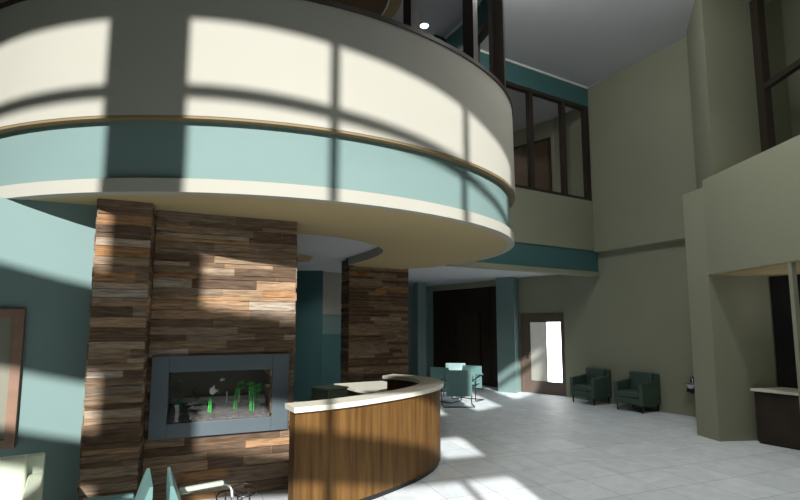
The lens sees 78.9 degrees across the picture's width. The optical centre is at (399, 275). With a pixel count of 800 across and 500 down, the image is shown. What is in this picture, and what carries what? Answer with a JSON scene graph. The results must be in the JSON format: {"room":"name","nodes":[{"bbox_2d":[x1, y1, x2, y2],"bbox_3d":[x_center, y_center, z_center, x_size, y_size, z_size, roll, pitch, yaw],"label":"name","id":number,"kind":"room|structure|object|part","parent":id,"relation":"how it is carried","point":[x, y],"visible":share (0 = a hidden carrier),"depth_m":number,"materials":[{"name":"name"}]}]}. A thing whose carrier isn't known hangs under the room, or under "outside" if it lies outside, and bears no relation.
{"room":"reception lobby","nodes":[
{"label":"reception lobby","id":0,"kind":"room"},
{"bbox_2d":[0,198,96,499],"bbox_3d":[-5.127,0.717,4.115,5.100,3.045,0.200,3,-7,-23],"label":"wall","id":1,"kind":"structure","parent":0,"point":[47,248],"depth_m":4.75,"materials":[{"name":"paint"}]},
{"bbox_2d":[0,309,26,448],"bbox_3d":[-4.207,0.941,4.346,1.330,1.290,0.050,3,-7,-23],"label":"framed board","id":2,"kind":"object","parent":1,"relation":"attached to","point":[12,321],"visible":1,"depth_m":4.57,"materials":[{"name":"brown wood"}]},
{"bbox_2d":[77,199,155,499],"bbox_3d":[-2.781,0.792,4.816,0.504,3.045,0.355,3,-7,-23],"label":"stone column","id":3,"kind":"structure","parent":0,"point":[112,428],"depth_m":4.67,"materials":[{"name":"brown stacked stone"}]},
{"bbox_2d":[141,210,297,499],"bbox_3d":[-2.031,0.876,5.610,1.531,3.045,0.641,3,-7,-23],"label":"fireplace wall","id":4,"kind":"structure","parent":0,"point":[222,285],"depth_m":5.33,"materials":[{"name":"brown wood"}]},
{"bbox_2d":[148,353,288,439],"bbox_3d":[-2.016,1.309,5.490,1.400,0.840,0.580,3,-7,-23],"label":"fireplace","id":5,"kind":"object","parent":4,"relation":"attached to","point":[204,372],"visible":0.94,"depth_m":5.38,"materials":[{"name":"blue grey metal"},{"name":"clear glass"},{"name":"stone"}]},
{"bbox_2d":[174,398,182,413],"bbox_3d":[-2.397,1.420,5.264,0.094,0.171,0.056,3,-7,-23],"label":"plant","id":6,"kind":"object","parent":5,"relation":"on","point":[178,403],"visible":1,"depth_m":5.26,"materials":[{"name":"green plant"}]},
{"bbox_2d":[191,386,199,411],"bbox_3d":[-2.249,1.370,5.354,0.087,0.306,0.045,3,-7,-29],"label":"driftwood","id":7,"kind":"object","parent":5,"relation":"on","point":[196,399],"visible":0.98,"depth_m":5.34,"materials":[{"name":"wood"}]},
{"bbox_2d":[201,400,206,408],"bbox_3d":[-2.204,1.451,5.467,0.062,0.101,0.057,3,-7,-23],"label":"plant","id":8,"kind":"object","parent":5,"relation":"in","point":[205,403],"visible":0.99,"depth_m":5.45,"materials":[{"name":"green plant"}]},
{"bbox_2d":[208,397,211,411],"bbox_3d":[-2.091,1.427,5.352,0.042,0.185,0.038,3,-7,-23],"label":"plant","id":9,"kind":"object","parent":5,"relation":"on","point":[210,402],"visible":0.98,"depth_m":5.36,"materials":[{"name":"green plant"}]},
{"bbox_2d":[209,385,217,394],"bbox_3d":[-2.079,1.280,5.434,0.093,0.112,0.021,3,-7,-23],"label":"fish","id":10,"kind":"object","parent":5,"relation":"in","point":[213,390],"visible":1,"depth_m":5.42},
{"bbox_3d":[-2.037,1.321,5.513,1.070,0.540,0.520,3,-7,-23],"label":"tank","id":11,"kind":"part","parent":5,"relation":"part of","materials":[{"name":"grey"}]},
{"bbox_2d":[233,381,246,409],"bbox_3d":[-1.812,1.366,5.539,0.169,0.327,0.062,3,-7,-23],"label":"plant","id":12,"kind":"object","parent":5,"relation":"on","point":[237,388],"visible":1,"depth_m":5.52,"materials":[{"name":"green plant"}]},
{"bbox_2d":[247,381,255,410],"bbox_3d":[-1.683,1.367,5.502,0.106,0.326,0.059,3,-7,-23],"label":"plant","id":13,"kind":"object","parent":5,"relation":"on","point":[252,391],"visible":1,"depth_m":5.50,"materials":[{"name":"green plant"}]},
{"bbox_2d":[254,383,261,405],"bbox_3d":[-1.659,1.394,5.670,0.088,0.278,0.054,3,-7,-23],"label":"plant","id":14,"kind":"object","parent":5,"relation":"on","point":[258,384],"visible":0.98,"depth_m":5.67,"materials":[{"name":"green plant"}]},
{"bbox_2d":[0,0,514,264],"bbox_3d":[-1.556,-2.662,6.731,8.009,4.240,3.986,3,-7,-29],"label":"wall","id":15,"kind":"structure","parent":0,"point":[325,101],"depth_m":4.76,"materials":[{"name":"beige paint"}]},
{"bbox_2d":[322,235,383,264],"bbox_3d":[-0.689,-0.449,8.275,0.853,0.153,3.332,0,-6,1],"label":"trim","id":16,"kind":"structure","parent":15,"relation":"attached to","point":[377,251],"depth_m":9.09,"materials":[{"name":"beige paint"}]},
{"bbox_3d":[0.126,-3.778,5.693,0.105,2.080,0.160,4,-7,-33],"label":"trim","id":17,"kind":"part","parent":15,"relation":"part of","materials":[{"name":"brown metal"}]},
{"bbox_3d":[0.913,-3.705,6.383,0.160,2.080,0.105,-5,-8,41],"label":"trim","id":18,"kind":"part","parent":15,"relation":"part of","materials":[{"name":"brown metal"}]},
{"bbox_3d":[-1.571,-4.728,6.978,7.850,0.080,3.888,3,-7,-29],"label":"head frame","id":19,"kind":"part","parent":15,"relation":"part of","materials":[{"name":"brown metal"}]},
{"bbox_3d":[1.450,-3.398,9.269,0.160,2.080,0.105,2,-7,-21],"label":"trim","id":20,"kind":"part","parent":15,"relation":"part of","materials":[{"name":"brown metal"}]},
{"bbox_3d":[1.301,-3.638,7.007,0.078,2.080,0.078,3,-7,-29],"label":"trim","id":21,"kind":"part","parent":15,"relation":"part of","materials":[{"name":"brown metal"}]},
{"bbox_3d":[1.472,-3.612,7.258,0.180,2.080,0.191,3,-7,-29],"label":"trim","id":22,"kind":"part","parent":15,"relation":"part of","materials":[{"name":"brown metal"}]},
{"bbox_2d":[29,194,507,268],"bbox_3d":[-1.779,-0.594,6.907,7.751,0.155,4.632,3,-7,-29],"label":"ceiling","id":23,"kind":"structure","parent":0,"point":[407,240],"depth_m":5.94,"materials":[{"name":"paint"}]},
{"bbox_2d":[293,271,322,401],"bbox_3d":[-2.507,1.484,12.049,1.141,3.200,0.150,0,-6,-1],"label":"wall","id":24,"kind":"structure","parent":0,"point":[309,290],"depth_m":11.98,"materials":[{"name":"teal paint"}]},
{"bbox_2d":[321,271,341,384],"bbox_3d":[-1.693,1.532,12.496,1.083,3.200,0.150,6,-8,-42],"label":"panel","id":25,"kind":"object","parent":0,"point":[331,326],"visible":0.38,"depth_m":12.39,"materials":[{"name":"paint"}]},
{"bbox_3d":[-1.646,2.322,12.456,0.953,1.620,0.120,6,-8,-44],"label":"panel","id":26,"kind":"part","parent":25,"relation":"part of","materials":[{"name":"teal paint"}]},
{"bbox_3d":[-1.704,1.264,12.535,1.079,0.500,0.120,6,-8,-42],"label":"teal panel","id":27,"kind":"part","parent":25,"relation":"part of","materials":[{"name":"paint"}]},
{"bbox_2d":[0,0,694,86],"bbox_3d":[-0.900,-5.348,7.617,15.500,0.150,17.100,3,-7,-29],"label":"ceiling","id":28,"kind":"structure","parent":0,"point":[582,42],"depth_m":9.98,"materials":[{"name":"grey paint"}]},
{"bbox_2d":[330,0,401,18],"bbox_3d":[-1.886,-5.105,8.534,3.960,0.140,3.960,3,-7,-29],"label":"ceiling disc","id":29,"kind":"object","parent":28,"relation":"attached to","point":[387,8],"visible":0.06,"depth_m":9.02,"materials":[{"name":"paint"}]},
{"bbox_3d":[-1.886,-5.075,8.531,3.400,0.080,3.400,3,-7,-29],"label":"brown plate","id":30,"kind":"part","parent":29,"relation":"part of","materials":[{"name":"brown wood"}]},
{"bbox_3d":[-1.886,-5.145,8.538,3.960,0.060,3.960,3,-7,-29],"label":"plate","id":31,"kind":"part","parent":29,"relation":"part of","materials":[{"name":"paint"}]},
{"bbox_2d":[419,22,429,28],"bbox_3d":[0.492,-5.033,9.813,0.220,0.012,0.220,3,-7,-29],"label":"recessed light","id":32,"kind":"object","parent":28,"relation":"in","point":[424,25],"visible":0.98,"depth_m":9.80,"materials":[{"name":"white paint"}]},
{"bbox_2d":[340,260,408,382],"bbox_3d":[-0.524,1.306,10.328,1.415,3.190,0.461,3,-7,-29],"label":"stone pillar","id":33,"kind":"structure","parent":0,"point":[374,303],"depth_m":10.13,"materials":[{"name":"brown wood"}]},
{"bbox_2d":[408,282,433,376],"bbox_3d":[0.557,1.903,15.976,1.940,3.200,1.500,3,-7,-29],"label":"wall","id":34,"kind":"structure","parent":0,"point":[420,307],"depth_m":15.37,"materials":[{"name":"teal paint"}]},
{"bbox_2d":[297,233,558,285],"bbox_3d":[-2.577,-0.556,9.982,14.980,0.420,10.272,3,-7,-29],"label":"ceiling","id":35,"kind":"structure","parent":0,"point":[328,253],"depth_m":11.51,"materials":[{"name":"grey paint"}]},
{"bbox_2d":[297,254,312,261],"bbox_3d":[-2.055,-0.329,9.661,0.640,0.100,0.640,3,-7,-29],"label":"drum light","id":36,"kind":"object","parent":35,"relation":"attached to","point":[301,257],"visible":0.41,"depth_m":9.49,"materials":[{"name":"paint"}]},
{"bbox_2d":[433,286,497,386],"bbox_3d":[2.151,1.887,15.827,0.165,3.200,2.904,5,-8,-40],"label":"wall","id":37,"kind":"structure","parent":0,"point":[446,302],"depth_m":15.82,"materials":[{"name":"brown wood"}]},
{"bbox_2d":[426,280,495,290],"bbox_3d":[2.003,0.358,15.827,0.300,0.160,3.050,5,-8,-40],"label":"trim","id":38,"kind":"structure","parent":37,"relation":"attached to","point":[492,283],"depth_m":15.63,"materials":[{"name":"green paint"}]},
{"bbox_2d":[455,310,480,365],"bbox_3d":[2.176,2.305,15.602,0.060,2.320,1.040,5,-8,-40],"label":"door","id":39,"kind":"structure","parent":37,"relation":"in","point":[467,323],"depth_m":15.60,"materials":[{"name":"brown"}]},
{"bbox_2d":[446,0,487,49],"bbox_3d":[-1.578,-5.050,7.023,7.790,0.570,3.853,3,-7,-29],"label":"wall","id":40,"kind":"structure","parent":0,"point":[455,39],"depth_m":9.70,"materials":[{"name":"teal paint"}]},
{"bbox_2d":[444,0,481,38],"bbox_3d":[-1.607,-5.308,7.101,7.572,0.040,3.749,3,-7,-29],"label":"trim","id":41,"kind":"structure","parent":40,"relation":"attached to","point":[479,1],"depth_m":9.88,"materials":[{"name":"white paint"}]},
{"bbox_2d":[203,385,799,499],"bbox_3d":[-0.900,2.592,6.772,15.500,0.120,17.100,3,-7,-29],"label":"floor","id":42,"kind":"structure","parent":0,"point":[520,445],"depth_m":6.75,"materials":[{"name":"tile"}]},
{"bbox_2d":[0,453,44,499],"bbox_3d":[-2.977,1.763,3.393,0.740,0.813,0.675,4,-7,-33],"label":"armchair","id":43,"kind":"object","parent":42,"relation":"on","point":[21,476],"visible":1,"depth_m":3.68,"materials":[{"name":"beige fabric"}]},
{"bbox_2d":[0,455,28,499],"bbox_3d":[-3.107,1.631,3.607,0.532,0.506,0.193,4,-7,-33],"label":"cushion","id":44,"kind":"object","parent":43,"relation":"on","point":[14,470],"depth_m":3.67,"materials":[{"name":"beige fabric"}]},
{"bbox_3d":[-2.697,1.776,3.550,0.100,0.499,0.600,4,-7,-33],"label":"armrest","id":45,"kind":"part","parent":43,"relation":"part of","materials":[{"name":"beige fabric"}]},
{"bbox_3d":[-3.146,1.717,3.656,0.740,0.640,0.060,4,-7,-33],"label":"backrest","id":46,"kind":"part","parent":43,"relation":"part of","materials":[{"name":"beige fabric"}]},
{"bbox_2d":[83,468,152,499],"bbox_3d":[-1.832,1.712,3.004,0.488,0.829,0.610,3,-7,-29],"label":"chair","id":47,"kind":"object","parent":42,"relation":"on","point":[145,491],"visible":1,"depth_m":3.22,"materials":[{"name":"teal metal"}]},
{"bbox_3d":[-1.669,1.524,3.117,0.113,0.430,0.460,3,-7,-29],"label":"backrest","id":48,"kind":"part","parent":47,"relation":"part of","materials":[{"name":"teal fabric"}]},
{"bbox_2d":[166,467,233,499],"bbox_3d":[-1.296,1.738,3.249,0.488,0.829,0.610,3,-7,-27],"label":"chair","id":49,"kind":"object","parent":42,"relation":"on","point":[172,492],"visible":1,"depth_m":3.45,"materials":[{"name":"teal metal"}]},
{"bbox_3d":[-1.462,1.531,3.184,0.113,0.430,0.460,3,-7,-27],"label":"backrest","id":50,"kind":"part","parent":49,"relation":"part of","materials":[{"name":"teal fabric"}]},
{"bbox_3d":[-1.405,1.848,3.466,0.472,0.657,0.079,3,-7,-27],"label":"frame","id":51,"kind":"part","parent":49,"relation":"part of","materials":[{"name":"silver metal"}]},
{"bbox_2d":[216,483,257,499],"bbox_3d":[-1.298,1.962,3.857,0.296,0.516,0.306,0,-6,0],"label":"table","id":52,"kind":"object","parent":42,"relation":"on","point":[249,495],"visible":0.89,"depth_m":3.91,"materials":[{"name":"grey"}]},
{"bbox_2d":[310,384,348,400],"bbox_3d":[-0.934,1.987,6.430,0.372,1.010,0.360,-5,-8,40],"label":"filing cabinet","id":53,"kind":"object","parent":42,"relation":"on","point":[322,392],"visible":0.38,"depth_m":6.38,"materials":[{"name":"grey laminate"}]},
{"bbox_3d":[-0.805,1.667,6.352,0.011,0.290,0.310,-5,-8,40],"label":"drawer","id":54,"kind":"part","parent":53,"relation":"part of","materials":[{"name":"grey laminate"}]},
{"bbox_2d":[334,381,386,396],"bbox_3d":[-0.370,2.346,8.569,1.050,0.750,1.650,3,-7,-29],"label":"desk","id":55,"kind":"object","parent":42,"relation":"on","point":[355,388],"visible":0.28,"depth_m":8.59,"materials":[{"name":"beige stone"}]},
{"bbox_2d":[285,374,442,499],"bbox_3d":[-0.189,1.923,6.012,1.216,1.050,3.402,-2,-6,17],"label":"reception desk","id":56,"kind":"object","parent":42,"relation":"on","point":[371,446],"depth_m":5.06,"materials":[{"name":"brown wood"}]},
{"bbox_2d":[285,374,442,412],"bbox_3d":[-0.151,1.424,6.053,1.136,0.050,3.402,-2,-6,17],"label":"countertop","id":57,"kind":"structure","parent":56,"relation":"on","point":[425,385],"depth_m":5.28,"materials":[{"name":"white stone"}]},
{"bbox_2d":[429,367,461,402],"bbox_3d":[1.105,2.662,11.917,0.694,0.829,0.488,-5,-8,40],"label":"chair","id":58,"kind":"object","parent":42,"relation":"on","point":[435,372],"visible":0.36,"depth_m":11.74,"materials":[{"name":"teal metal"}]},
{"bbox_3d":[0.983,2.523,11.789,0.529,0.580,0.113,-5,-8,40],"label":"backrest","id":59,"kind":"part","parent":58,"relation":"part of","materials":[{"name":"teal fabric"}]},
{"bbox_2d":[443,363,464,395],"bbox_3d":[1.476,2.765,12.885,0.694,0.829,0.488,-1,-6,6],"label":"chair","id":60,"kind":"object","parent":42,"relation":"on","point":[452,366],"visible":0.16,"depth_m":13.11,"materials":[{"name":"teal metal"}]},
{"bbox_3d":[1.495,2.636,13.087,0.529,0.530,0.113,-1,-6,6],"label":"backrest","id":61,"kind":"part","parent":60,"relation":"part of","materials":[{"name":"teal fabric"}]},
{"bbox_2d":[441,370,474,407],"bbox_3d":[1.329,2.582,11.166,0.750,0.829,0.488,0,-6,-1],"label":"chair","id":62,"kind":"object","parent":42,"relation":"on","point":[458,382],"visible":0.97,"depth_m":10.94,"materials":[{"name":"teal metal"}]},
{"bbox_3d":[1.334,2.438,10.993,0.575,0.580,0.113,0,-6,-1],"label":"backrest","id":63,"kind":"part","parent":62,"relation":"part of","materials":[{"name":"teal fabric"}]},
{"bbox_2d":[452,365,483,400],"bbox_3d":[1.686,2.679,12.086,0.694,0.829,0.488,-4,-7,35],"label":"chair","id":64,"kind":"object","parent":42,"relation":"on","point":[477,373],"visible":0.56,"depth_m":12.13,"materials":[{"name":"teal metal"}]},
{"bbox_3d":[1.795,2.547,12.254,0.529,0.530,0.113,-4,-7,35],"label":"backrest","id":65,"kind":"part","parent":64,"relation":"part of","materials":[{"name":"teal fabric"}]},
{"bbox_3d":[1.917,2.746,11.903,0.087,0.657,0.472,-4,-7,35],"label":"frame","id":66,"kind":"part","parent":64,"relation":"part of","materials":[{"name":"grey metal"}]},
{"bbox_2d":[570,367,611,405],"bbox_3d":[4.541,2.638,11.609,0.635,0.813,0.700,3,-7,-29],"label":"armchair","id":67,"kind":"object","parent":42,"relation":"on","point":[595,383],"visible":1,"depth_m":11.45,"materials":[{"name":"teal fabric"}]},
{"bbox_3d":[4.374,2.661,11.858,0.560,0.499,0.100,3,-7,-29],"label":"armrest","id":68,"kind":"part","parent":67,"relation":"part of","materials":[{"name":"teal fabric"}]},
{"bbox_2d":[573,384,590,391],"bbox_3d":[4.471,2.675,11.565,0.475,0.130,0.492,3,-7,-29],"label":"seat cushion","id":69,"kind":"object","parent":67,"relation":"on","point":[576,387],"depth_m":11.47,"materials":[{"name":"teal fabric"}]},
{"bbox_3d":[4.495,2.811,11.564,0.500,0.140,0.500,3,-7,-29],"label":"seat","id":70,"kind":"part","parent":67,"relation":"part of","materials":[{"name":"teal fabric"}]},
{"bbox_2d":[586,367,605,383],"bbox_3d":[4.731,2.496,11.731,0.193,0.506,0.492,3,-7,-29],"label":"cushion","id":71,"kind":"object","parent":67,"relation":"on","point":[591,373],"depth_m":11.73,"materials":[{"name":"teal fabric"}]},
{"bbox_3d":[4.792,2.579,11.757,0.060,0.640,0.700,3,-7,-29],"label":"backrest","id":72,"kind":"part","parent":67,"relation":"part of","materials":[{"name":"teal fabric"}]},
{"bbox_3d":[4.668,2.606,11.338,0.560,0.499,0.100,3,-7,-29],"label":"armrest","id":73,"kind":"part","parent":67,"relation":"part of","materials":[{"name":"teal fabric"}]},
{"bbox_2d":[613,371,660,413],"bbox_3d":[5.146,2.528,10.578,0.635,0.813,0.700,3,-7,-29],"label":"armchair","id":74,"kind":"object","parent":42,"relation":"on","point":[642,389],"visible":1,"depth_m":10.45,"materials":[{"name":"teal fabric"}]},
{"bbox_3d":[4.980,2.552,10.828,0.560,0.499,0.100,3,-7,-29],"label":"armrest","id":75,"kind":"part","parent":74,"relation":"part of","materials":[{"name":"teal fabric"}]},
{"bbox_2d":[618,389,638,398],"bbox_3d":[5.077,2.565,10.535,0.475,0.130,0.492,3,-7,-29],"label":"seat cushion","id":76,"kind":"object","parent":74,"relation":"on","point":[622,393],"depth_m":10.45,"materials":[{"name":"teal fabric"}]},
{"bbox_3d":[5.101,2.701,10.534,0.500,0.140,0.500,3,-7,-29],"label":"seat","id":77,"kind":"part","parent":74,"relation":"part of","materials":[{"name":"teal fabric"}]},
{"bbox_2d":[631,371,653,389],"bbox_3d":[5.336,2.387,10.701,0.193,0.506,0.492,3,-7,-29],"label":"cushion","id":78,"kind":"object","parent":74,"relation":"on","point":[637,378],"depth_m":10.71,"materials":[{"name":"teal fabric"}]},
{"bbox_3d":[5.397,2.470,10.726,0.060,0.640,0.700,3,-7,-29],"label":"backrest","id":79,"kind":"part","parent":74,"relation":"part of","materials":[{"name":"teal fabric"}]},
{"bbox_3d":[5.274,2.496,10.308,0.560,0.499,0.100,3,-7,-29],"label":"armrest","id":80,"kind":"part","parent":74,"relation":"part of","materials":[{"name":"teal fabric"}]},
{"bbox_2d":[754,391,799,449],"bbox_3d":[6.520,2.101,6.509,0.591,0.800,2.880,3,-7,-29],"label":"base cabinet","id":81,"kind":"object","parent":42,"relation":"on","point":[777,415],"visible":0.99,"depth_m":7.36,"materials":[{"name":"brown wood"}]},
{"bbox_2d":[750,387,798,395],"bbox_3d":[6.502,1.684,6.556,0.640,0.040,2.903,3,-7,-29],"label":"countertop","id":82,"kind":"structure","parent":81,"relation":"on","point":[778,390],"depth_m":7.48,"materials":[{"name":"white stone"}]},
{"bbox_2d":[496,277,520,392],"bbox_3d":[3.139,1.707,14.139,0.616,3.200,1.280,-1,-6,12],"label":"column","id":83,"kind":"structure","parent":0,"point":[507,312],"depth_m":13.63,"materials":[{"name":"paint"}]},
{"bbox_2d":[434,35,587,106],"bbox_3d":[2.704,-4.625,11.292,4.640,0.510,0.170,3,-7,-29],"label":"wall","id":84,"kind":"structure","parent":0,"point":[516,74],"depth_m":11.56,"materials":[{"name":"teal paint"}]},
{"bbox_2d":[480,49,587,88],"bbox_3d":[2.928,-4.858,11.327,4.200,0.040,0.030,3,-7,-29],"label":"trim","id":85,"kind":"structure","parent":84,"relation":"attached to","point":[482,51],"depth_m":11.54,"materials":[{"name":"white paint"}]},
{"bbox_2d":[446,187,599,276],"bbox_3d":[2.917,-1.007,11.038,4.420,1.860,0.210,3,-7,-29],"label":"wall","id":86,"kind":"structure","parent":0,"point":[554,234],"depth_m":11.23,"materials":[{"name":"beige paint"}]},
{"bbox_2d":[506,81,591,200],"bbox_3d":[2.712,-3.160,11.123,4.640,2.440,0.120,3,-7,-29],"label":"window","id":87,"kind":"structure","parent":86,"relation":"in","point":[529,93],"depth_m":11.74,"materials":[{"name":"brown metal"}]},
{"bbox_2d":[513,119,563,391],"bbox_3d":[2.377,-0.384,15.089,5.660,7.560,0.200,-6,-8,43],"label":"wall","id":88,"kind":"structure","parent":0,"point":[538,294],"depth_m":13.53,"materials":[{"name":"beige paint"}]},
{"bbox_2d":[513,137,551,190],"bbox_3d":[3.719,-2.091,13.793,1.270,3.420,0.066,-6,-8,43],"label":"door","id":89,"kind":"structure","parent":88,"relation":"in","point":[542,148],"depth_m":13.72,"materials":[{"name":"brown wood"}]},
{"bbox_2d":[520,313,566,396],"bbox_3d":[3.910,2.126,13.261,1.300,2.180,0.130,-6,-8,43],"label":"door","id":90,"kind":"structure","parent":88,"relation":"in","point":[543,370],"depth_m":13.25,"materials":[{"name":"brown"}]},
{"bbox_3d":[3.814,2.092,13.360,0.470,1.590,0.015,-6,-8,43],"label":"frosted pane","id":91,"kind":"part","parent":90,"relation":"part of","materials":[{"name":"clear glass"}]},
{"bbox_3d":[4.145,2.058,13.046,0.415,1.590,0.015,-6,-8,43],"label":"daylit pane","id":92,"kind":"part","parent":90,"relation":"part of","materials":[{"name":"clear glass"}]},
{"bbox_2d":[506,88,572,131],"bbox_3d":[0.044,-4.370,13.827,7.100,0.100,6.880,3,-7,-29],"label":"ceiling","id":93,"kind":"structure","parent":0,"point":[543,110],"depth_m":12.96,"materials":[{"name":"grey paint"}]},
{"bbox_2d":[553,109,695,416],"bbox_3d":[5.423,-0.931,11.328,0.200,7.850,4.350,3,-7,-29],"label":"wall","id":94,"kind":"structure","parent":0,"point":[634,315],"depth_m":11.20,"materials":[{"name":"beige paint"}]},
{"bbox_2d":[684,376,694,393],"bbox_3d":[5.845,2.210,9.738,0.290,0.348,0.280,3,-7,-29],"label":"fountain","id":95,"kind":"object","parent":94,"relation":"attached to","point":[690,386],"visible":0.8,"depth_m":9.72,"materials":[{"name":"silver metal"}]},
{"bbox_2d":[684,383,694,388],"bbox_3d":[5.840,2.218,9.735,0.280,0.090,0.280,3,-7,-29],"label":"basin","id":96,"kind":"object","parent":95,"relation":"in","point":[689,385],"depth_m":9.68,"materials":[{"name":"silver metal"}]},
{"bbox_2d":[587,37,696,252],"bbox_3d":[5.721,-2.804,10.831,0.360,4.230,3.250,3,-7,-29],"label":"wall","id":97,"kind":"structure","parent":0,"point":[642,157],"depth_m":10.93,"materials":[{"name":"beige paint"}]},
{"bbox_2d":[588,77,607,88],"bbox_3d":[4.908,-4.775,12.107,0.030,0.040,0.595,3,-7,-29],"label":"trim","id":98,"kind":"structure","parent":97,"relation":"attached to","point":[606,78],"depth_m":12.04,"materials":[{"name":"beige paint"}]},
{"bbox_2d":[682,187,778,440],"bbox_3d":[5.845,0.649,8.549,2.010,4.120,1.190,3,-7,-29],"label":"wall","id":99,"kind":"structure","parent":0,"point":[733,338],"depth_m":7.95,"materials":[{"name":"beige paint"}]},
{"bbox_2d":[686,0,791,188],"bbox_3d":[5.925,-3.246,9.037,1.800,3.730,1.460,3,-7,-29],"label":"wall pier","id":100,"kind":"object","parent":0,"point":[724,107],"visible":0.57,"depth_m":8.55,"materials":[{"name":"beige paint"}]},
{"bbox_2d":[702,135,799,274],"bbox_3d":[5.860,-0.967,6.457,1.540,1.590,3.553,0,-6,-1],"label":"wall","id":101,"kind":"structure","parent":0,"point":[752,206],"depth_m":6.97,"materials":[{"name":"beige paint"}]},
{"bbox_2d":[787,263,799,405],"bbox_3d":[5.125,1.149,6.228,0.060,2.635,0.060,0,-6,-1],"label":"trim","id":102,"kind":"structure","parent":101,"relation":"attached to","point":[794,297],"depth_m":6.28,"materials":[{"name":"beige paint"}]},
{"bbox_2d":[710,260,799,276],"bbox_3d":[5.846,-0.192,6.389,3.000,0.065,3.510,3,-7,-29],"label":"ceiling","id":103,"kind":"structure","parent":0,"point":[781,269],"depth_m":7.36,"materials":[{"name":"paint"}]},
{"bbox_2d":[738,0,771,3],"bbox_3d":[6.499,-5.180,7.261,1.670,0.240,3.460,3,-7,-29],"label":"wall","id":104,"kind":"structure","parent":0,"point":[765,1],"depth_m":8.69,"materials":[{"name":"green paint"}]},
{"bbox_2d":[770,274,799,387],"bbox_3d":[6.901,1.196,6.653,0.080,2.630,2.990,3,-7,-29],"label":"window","id":105,"kind":"structure","parent":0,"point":[780,290],"depth_m":7.85,"materials":[{"name":"black glass"}]},
{"bbox_2d":[780,0,799,137],"bbox_3d":[7.865,-1.347,7.417,0.200,7.850,5.900,3,-7,-29],"label":"wall","id":106,"kind":"structure","parent":0,"point":[790,9],"depth_m":8.81,"materials":[{"name":"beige paint"}]},
{"bbox_3d":[6.060,-1.674,6.564,2.612,0.080,3.330,3,-7,-29],"label":"ledge","id":107,"kind":"object","parent":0,"visible":0},
{"bbox_2d":[749,0,799,151],"bbox_3d":[6.277,-3.380,6.982,0.120,3.400,3.200,0,-6,2],"label":"window","id":108,"kind":"structure","parent":107,"relation":"on","point":[764,84],"depth_m":8.43,"materials":[{"name":"brown metal"}]}
]}

